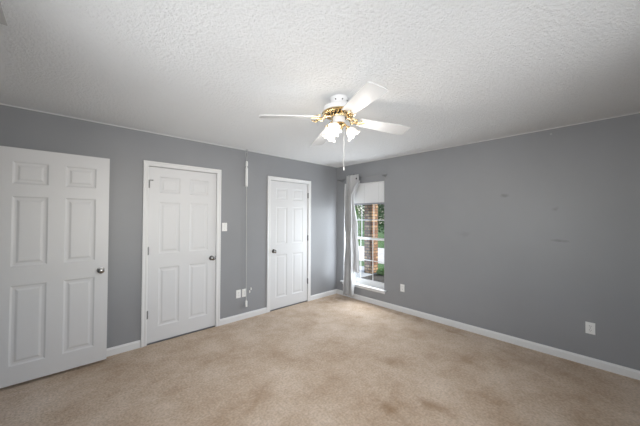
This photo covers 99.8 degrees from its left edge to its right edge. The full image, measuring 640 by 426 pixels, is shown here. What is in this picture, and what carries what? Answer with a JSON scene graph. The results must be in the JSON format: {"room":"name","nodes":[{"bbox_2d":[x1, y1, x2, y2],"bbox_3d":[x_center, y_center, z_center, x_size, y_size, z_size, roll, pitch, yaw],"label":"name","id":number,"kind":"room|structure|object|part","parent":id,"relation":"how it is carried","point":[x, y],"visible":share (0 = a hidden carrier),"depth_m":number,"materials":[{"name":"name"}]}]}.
{"room":"empty bedroom","nodes":[
{"label":"empty bedroom","id":0,"kind":"room"},
{"bbox_2d":[0,104,336,347],"bbox_3d":[-1.298,0.361,3.818,4.580,2.560,0.160,1,-1,-43],"label":"wall","id":1,"kind":"structure","parent":0,"point":[126,149],"depth_m":3.28,"materials":[{"name":"grey paint"}]},
{"bbox_2d":[106,340,140,356],"bbox_3d":[-2.411,1.456,2.642,1.099,0.082,0.014,1,-1,-43],"label":"baseboard","id":2,"kind":"structure","parent":1,"relation":"attached to","point":[126,347],"depth_m":2.91,"materials":[{"name":"white paint"}]},
{"bbox_2d":[0,103,336,167],"bbox_3d":[-1.237,-0.916,3.779,4.300,0.007,0.005,1,-1,-43],"label":"trim","id":3,"kind":"structure","parent":1,"relation":"attached to","point":[0,103],"depth_m":3.01,"materials":[{"name":"white paint"}]},
{"bbox_2d":[147,166,215,343],"bbox_3d":[-1.680,0.482,3.335,0.795,2.027,0.103,1,-1,-43],"label":"door","id":4,"kind":"structure","parent":1,"relation":"in","point":[182,203],"depth_m":3.32,"materials":[{"name":"white paint"}]},
{"bbox_2d":[141,160,221,347],"bbox_3d":[-1.694,0.460,3.362,0.897,2.104,0.071,1,-1,-43],"label":"door frame","id":5,"kind":"structure","parent":1,"relation":"attached to","point":[146,164],"depth_m":3.10,"materials":[{"name":"white paint"}]},
{"bbox_2d":[222,223,226,230],"bbox_3d":[-1.306,0.192,3.693,0.070,0.114,0.016,1,-1,-43],"label":"light switch","id":6,"kind":"object","parent":1,"relation":"attached to","point":[224,225],"visible":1,"depth_m":3.69,"materials":[{"name":"white plastic"}]},
{"bbox_2d":[236,290,240,297],"bbox_3d":[-1.157,1.150,3.826,0.070,0.114,0.008,1,-1,-43],"label":"wall outlet","id":7,"kind":"object","parent":1,"relation":"attached to","point":[238,292],"visible":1,"depth_m":3.82,"materials":[{"name":"white plastic"}]},
{"bbox_2d":[220,307,266,325],"bbox_3d":[-1.085,1.482,3.886,0.728,0.082,0.014,1,-1,-43],"label":"baseboard","id":8,"kind":"structure","parent":1,"relation":"attached to","point":[238,317],"depth_m":3.86,"materials":[{"name":"white paint"}]},
{"bbox_2d":[242,289,246,296],"bbox_3d":[-1.091,1.151,3.888,0.070,0.114,0.008,1,-1,-43],"label":"wall outlet","id":9,"kind":"object","parent":1,"relation":"attached to","point":[244,294],"visible":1,"depth_m":3.88,"materials":[{"name":"white plastic"}]},
{"bbox_2d":[267,176,310,312],"bbox_3d":[-0.507,0.483,4.475,0.884,2.104,0.071,1,-1,-43],"label":"door frame","id":10,"kind":"structure","parent":1,"relation":"attached to","point":[270,178],"depth_m":4.33,"materials":[{"name":"white paint"}]},
{"bbox_2d":[270,180,308,309],"bbox_3d":[-0.481,0.505,4.459,0.782,2.027,0.103,1,-1,-43],"label":"door","id":11,"kind":"structure","parent":1,"relation":"in","point":[289,201],"depth_m":4.45,"materials":[{"name":"white paint"}]},
{"bbox_2d":[311,289,336,299],"bbox_3d":[0.078,1.505,4.976,0.676,0.082,0.014,1,-1,-43],"label":"baseboard","id":12,"kind":"structure","parent":1,"relation":"attached to","point":[331,292],"depth_m":4.96,"materials":[{"name":"white paint"}]},
{"bbox_2d":[0,0,639,166],"bbox_3d":[0.050,-1.012,2.043,6.600,0.140,4.900,1,-1,-43],"label":"ceiling","id":13,"kind":"structure","parent":0,"point":[453,72],"depth_m":1.73,"materials":[{"name":"white paint"}]},
{"bbox_2d":[0,2,7,25],"bbox_3d":[-1.552,-0.959,1.184,0.200,0.008,0.330,1,-1,-43],"label":"ceiling vent","id":14,"kind":"object","parent":13,"relation":"in","point":[3,21],"visible":1,"depth_m":1.31,"materials":[{"name":"grey metal"}]},
{"bbox_2d":[245,150,247,306],"bbox_3d":[-1.069,0.217,3.895,0.056,2.268,0.040,1,-1,-43],"label":"hanging cord","id":15,"kind":"object","parent":13,"relation":"hanging from","point":[246,168],"visible":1,"depth_m":3.90,"materials":[{"name":"grey plastic"}]},
{"bbox_2d":[259,82,409,169],"bbox_3d":[0.156,-0.644,2.205,0.982,0.590,0.983,0,-1,28],"label":"ceiling fan","id":16,"kind":"object","parent":13,"relation":"hanging from","point":[339,109],"visible":1,"depth_m":2.14,"materials":[{"name":"white metal"}]},
{"bbox_3d":[-0.234,-0.742,2.083,0.464,0.076,0.140,1,-1,-18],"label":"blade","id":17,"kind":"part","parent":16,"relation":"part of","materials":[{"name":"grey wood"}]},
{"bbox_3d":[0.032,-0.734,2.597,0.140,0.074,0.464,1,-1,-18],"label":"blade","id":18,"kind":"part","parent":16,"relation":"part of","materials":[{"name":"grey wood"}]},
{"bbox_3d":[0.077,-0.652,2.301,0.112,0.110,0.108,0,-1,4],"label":"lamp shade","id":19,"kind":"part","parent":16,"relation":"part of","materials":[{"name":"white glass"}]},
{"bbox_3d":[0.111,-0.655,2.092,0.112,0.110,0.110,1,-1,-43],"label":"lamp shade","id":20,"kind":"part","parent":16,"relation":"part of","materials":[{"name":"white glass"}]},
{"bbox_3d":[0.279,-0.652,2.221,0.113,0.110,0.114,1,-1,-43],"label":"lamp shade","id":21,"kind":"part","parent":16,"relation":"part of","materials":[{"name":"white glass"}]},
{"bbox_3d":[0.280,-0.759,1.816,0.140,0.047,0.465,1,-1,-18],"label":"blade","id":22,"kind":"part","parent":16,"relation":"part of","materials":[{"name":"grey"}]},
{"bbox_3d":[0.546,-0.744,2.331,0.465,0.059,0.140,1,-1,-18],"label":"blade","id":23,"kind":"part","parent":16,"relation":"part of","materials":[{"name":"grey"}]},
{"bbox_2d":[0,293,639,425],"bbox_3d":[-0.241,1.550,1.642,5.700,0.120,4.440,1,-1,-43],"label":"floor","id":24,"kind":"structure","parent":0,"point":[336,359],"depth_m":2.39,"materials":[{"name":"beige carpet"}]},
{"bbox_2d":[337,113,639,370],"bbox_3d":[1.901,0.372,3.666,0.160,2.560,4.440,1,-1,-43],"label":"wall","id":25,"kind":"structure","parent":0,"point":[534,236],"depth_m":3.08,"materials":[{"name":"grey paint"}]},
{"bbox_2d":[337,173,386,181],"bbox_3d":[0.723,-0.617,4.753,0.101,0.065,1.086,1,-1,-43],"label":"curtain rod","id":26,"kind":"object","parent":25,"relation":"attached to","point":[385,174],"visible":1,"depth_m":4.55,"materials":[{"name":"silver metal"}]},
{"bbox_2d":[343,174,359,296],"bbox_3d":[0.544,0.399,4.839,0.111,2.164,0.418,1,-1,-43],"label":"curtain","id":27,"kind":"object","parent":26,"relation":"hanging from","point":[351,247],"visible":1,"depth_m":4.82,"materials":[{"name":"white fabric"}]},
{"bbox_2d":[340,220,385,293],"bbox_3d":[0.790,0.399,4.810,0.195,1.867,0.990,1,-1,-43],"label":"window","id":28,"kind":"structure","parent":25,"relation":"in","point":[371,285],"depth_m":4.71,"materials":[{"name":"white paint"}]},
{"bbox_3d":[0.848,0.369,4.844,0.065,1.805,0.870,1,-1,-43],"label":"frame","id":29,"kind":"part","parent":28,"relation":"part of","materials":[{"name":"white paint"}]},
{"bbox_3d":[0.834,0.841,4.825,0.022,0.800,0.798,1,-1,-43],"label":"sash","id":30,"kind":"part","parent":28,"relation":"part of","materials":[{"name":"white paint"}]},
{"bbox_2d":[354,181,383,204],"bbox_3d":[0.798,-0.340,4.806,0.036,0.387,0.854,1,-1,-43],"label":"window blind","id":31,"kind":"object","parent":25,"relation":"attached to","point":[370,193],"visible":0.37,"depth_m":4.72,"materials":[{"name":"white fabric"}]},
{"bbox_3d":[0.797,-0.160,4.803,0.024,0.028,0.854,1,-1,-43],"label":"rail","id":32,"kind":"part","parent":31,"relation":"part of","materials":[{"name":"grey plastic"}]},
{"bbox_2d":[400,284,403,291],"bbox_3d":[1.280,1.166,4.189,0.008,0.114,0.070,1,-1,-43],"label":"wall outlet","id":33,"kind":"object","parent":25,"relation":"attached to","point":[401,285],"visible":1,"depth_m":4.19,"materials":[{"name":"white plastic"}]},
{"bbox_2d":[337,289,639,379],"bbox_3d":[1.785,1.490,3.639,0.014,0.082,4.300,1,-1,-43],"label":"baseboard","id":34,"kind":"structure","parent":25,"relation":"attached to","point":[614,368],"depth_m":3.11,"materials":[{"name":"white paint"}]},
{"bbox_2d":[337,112,639,167],"bbox_3d":[1.801,-0.905,3.679,0.005,0.006,4.293,1,-1,-43],"label":"trim","id":35,"kind":"structure","parent":25,"relation":"attached to","point":[639,112],"depth_m":3.20,"materials":[{"name":"white paint"}]},
{"bbox_2d":[585,321,594,334],"bbox_3d":[2.692,1.147,2.684,0.008,0.114,0.070,1,-1,-43],"label":"wall outlet","id":36,"kind":"object","parent":25,"relation":"attached to","point":[589,327],"visible":1,"depth_m":2.69,"materials":[{"name":"white plastic"}]},
{"label":"outside","id":37,"kind":"structure","parent":0,"visible":0},
{"bbox_2d":[358,226,383,268],"bbox_3d":[11.899,2.948,47.590,65.100,0.280,74.000,1,-1,-43],"label":"ground","id":38,"kind":"structure","parent":37,"point":[380,235],"depth_m":20.69,"materials":[{"name":"green plant"}]},
{"bbox_2d":[355,207,363,240],"bbox_3d":[2.115,-0.684,22.981,3.674,6.640,3.341,1,-1,-43],"label":"tree","id":39,"kind":"object","parent":38,"relation":"on","point":[361,226],"visible":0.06,"depth_m":22.78,"materials":[{"name":"green plant"}]},
{"bbox_2d":[357,204,383,230],"bbox_3d":[5.550,-1.332,28.359,4.021,7.815,5.208,0,-1,-7],"label":"tree","id":40,"kind":"object","parent":38,"relation":"on","point":[359,208],"visible":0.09,"depth_m":28.66,"materials":[{"name":"green plant"}]},
{"bbox_2d":[378,204,383,233],"bbox_3d":[5.989,-0.578,24.411,3.777,6.186,3.496,0,-1,17],"label":"tree","id":41,"kind":"object","parent":38,"relation":"on","point":[381,206],"visible":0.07,"depth_m":23.77,"materials":[{"name":"green plant"}]},
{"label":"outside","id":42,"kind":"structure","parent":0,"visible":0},
{"bbox_2d":[361,274,383,282],"bbox_3d":[6.266,2.193,2.555,4.740,0.280,16.000,1,-1,-43],"label":"planting bed","id":43,"kind":"object","parent":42,"point":[375,277],"depth_m":8.92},
{"bbox_2d":[376,268,383,275],"bbox_3d":[2.139,2.031,9.273,0.476,0.278,0.462,1,-1,-43],"label":"shrub","id":44,"kind":"object","parent":43,"relation":"on","point":[380,271],"visible":0.76,"depth_m":9.19,"materials":[{"name":"green plant"}]},
{"bbox_3d":[-1.337,0.309,0.629,0.120,2.560,4.440,1,-1,-43],"label":"wall","id":45,"kind":"structure","parent":0,"visible":0},
{"bbox_2d":[0,146,109,387],"bbox_3d":[-2.450,0.454,2.487,0.779,2.028,0.171,1,-1,-43],"label":"door","id":46,"kind":"structure","parent":45,"relation":"in","point":[54,206],"depth_m":2.46,"materials":[{"name":"white paint"}]},
{"bbox_3d":[-2.208,0.571,2.712,0.063,0.063,0.171,1,-1,-43],"label":"knob","id":47,"kind":"part","parent":46,"relation":"part of","materials":[{"name":"silver metal"}]},
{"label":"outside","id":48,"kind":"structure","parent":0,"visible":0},
{"bbox_2d":[359,246,383,263],"bbox_3d":[-9.198,2.402,27.809,4.950,0.050,74.000,1,-1,-43],"label":"driveway","id":49,"kind":"structure","parent":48,"point":[361,248],"depth_m":14.36,"materials":[{"name":"concrete"}]},
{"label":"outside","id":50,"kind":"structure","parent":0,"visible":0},
{"bbox_2d":[355,266,375,277],"bbox_3d":[-1.600,2.286,10.943,4.740,0.300,7.000,1,-1,-43],"label":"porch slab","id":51,"kind":"object","parent":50,"point":[361,273],"depth_m":9.46,"materials":[{"name":"white concrete"}]},
{"bbox_2d":[364,204,377,273],"bbox_3d":[1.832,0.489,9.659,0.380,3.280,0.380,1,-1,-43],"label":"brick column","id":52,"kind":"structure","parent":51,"relation":"on","point":[370,211],"depth_m":9.54,"materials":[{"name":"brown brick"}]}
]}

